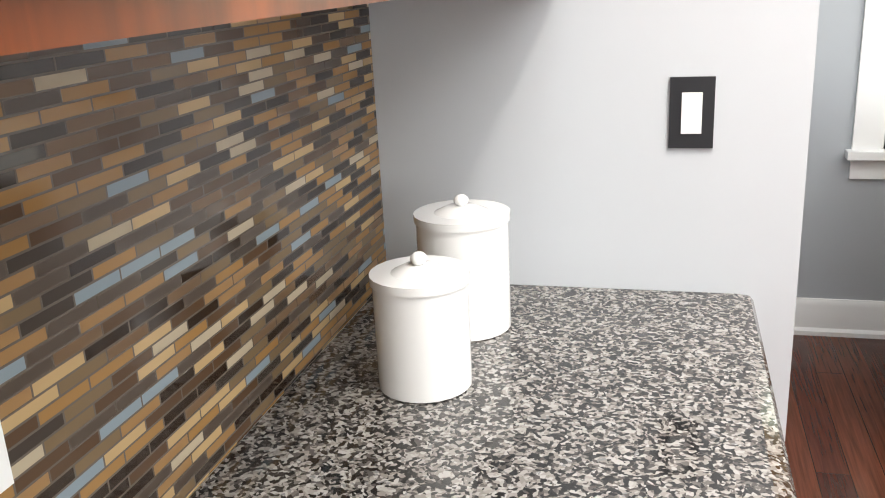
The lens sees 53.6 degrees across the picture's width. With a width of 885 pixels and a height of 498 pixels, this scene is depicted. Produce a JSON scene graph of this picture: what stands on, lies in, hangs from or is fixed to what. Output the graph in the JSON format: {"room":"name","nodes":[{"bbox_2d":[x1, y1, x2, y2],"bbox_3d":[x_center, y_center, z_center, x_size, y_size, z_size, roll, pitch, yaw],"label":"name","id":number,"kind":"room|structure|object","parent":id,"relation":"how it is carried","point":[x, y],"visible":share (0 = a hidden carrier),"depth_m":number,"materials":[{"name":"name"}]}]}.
{"room":"kitchen","nodes":[
{"label":"kitchen","id":0,"kind":"room"},
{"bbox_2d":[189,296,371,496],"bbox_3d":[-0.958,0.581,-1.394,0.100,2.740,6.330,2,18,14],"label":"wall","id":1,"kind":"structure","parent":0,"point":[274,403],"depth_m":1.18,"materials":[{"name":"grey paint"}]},
{"bbox_2d":[0,421,13,493],"bbox_3d":[-0.356,0.143,0.653,0.007,0.115,0.070,2,18,14],"label":"outlet","id":2,"kind":"object","parent":1,"relation":"attached to","point":[6,479],"visible":1,"depth_m":0.69,"materials":[{"name":"white plastic"}]},
{"bbox_2d":[0,4,386,497],"bbox_3d":[-0.484,0.247,0.190,0.005,0.546,2.978,2,18,14],"label":"backsplash","id":3,"kind":"structure","parent":1,"relation":"attached to","point":[192,245],"depth_m":0.93,"materials":[{"name":"tile"}]},
{"bbox_2d":[0,0,388,55],"bbox_3d":[-0.255,-0.618,0.273,0.347,1.070,0.726,2,18,14],"label":"upper cabinet","id":4,"kind":"object","parent":1,"relation":"attached to","point":[30,25],"depth_m":0.24,"materials":[{"name":"brown wood"}]},
{"bbox_2d":[368,0,819,440],"bbox_3d":[0.437,-0.696,2.413,0.820,2.740,2.140,2,18,14],"label":"wall","id":5,"kind":"structure","parent":0,"point":[546,122],"depth_m":1.47,"materials":[{"name":"grey paint"}]},
{"bbox_2d":[668,76,715,147],"bbox_3d":[0.401,-0.219,1.412,0.070,0.115,0.008,2,18,14],"label":"light switch","id":6,"kind":"object","parent":5,"relation":"attached to","point":[691,110],"visible":1,"depth_m":1.41,"materials":[{"name":"grey plastic"}]},
{"bbox_2d":[785,335,884,497],"bbox_3d":[1.587,1.669,-0.609,4.700,0.050,8.570,2,18,14],"label":"floor","id":7,"kind":"structure","parent":0,"point":[835,437],"depth_m":2.88,"materials":[{"name":"brown wood"}]},
{"bbox_2d":[189,284,796,497],"bbox_3d":[0.054,0.722,1.028,0.649,0.913,1.452,2,18,14],"label":"countertop","id":8,"kind":"structure","parent":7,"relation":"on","point":[578,392],"depth_m":1.11,"materials":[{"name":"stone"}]},
{"bbox_2d":[369,251,472,402],"bbox_3d":[-0.028,0.093,1.190,0.136,0.190,0.136,2,18,14],"label":"canister","id":9,"kind":"object","parent":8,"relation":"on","point":[421,307],"visible":1,"depth_m":1.15,"materials":[{"name":"white ceramic"}]},
{"bbox_2d":[413,194,510,341],"bbox_3d":[0.033,0.018,1.377,0.150,0.215,0.150,2,18,14],"label":"canister","id":10,"kind":"object","parent":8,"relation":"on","point":[473,234],"visible":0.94,"depth_m":1.32,"materials":[{"name":"white ceramic"}]},
{"bbox_2d":[797,0,884,300],"bbox_3d":[2.915,-0.935,2.777,3.780,2.740,0.100,2,18,14],"label":"wall","id":11,"kind":"structure","parent":0,"point":[842,251],"depth_m":3.33,"materials":[{"name":"grey paint"}]},
{"bbox_2d":[793,297,884,338],"bbox_3d":[2.961,0.317,3.109,3.780,0.150,0.028,2,18,14],"label":"baseboard","id":12,"kind":"structure","parent":11,"relation":"attached to","point":[848,318],"depth_m":3.44,"materials":[{"name":"white"}]},
{"bbox_2d":[845,0,884,178],"bbox_3d":[2.163,-1.123,2.884,1.420,1.825,0.160,2,18,14],"label":"window","id":13,"kind":"structure","parent":11,"relation":"in","point":[865,154],"depth_m":3.20,"materials":[{"name":"white"}]}
]}

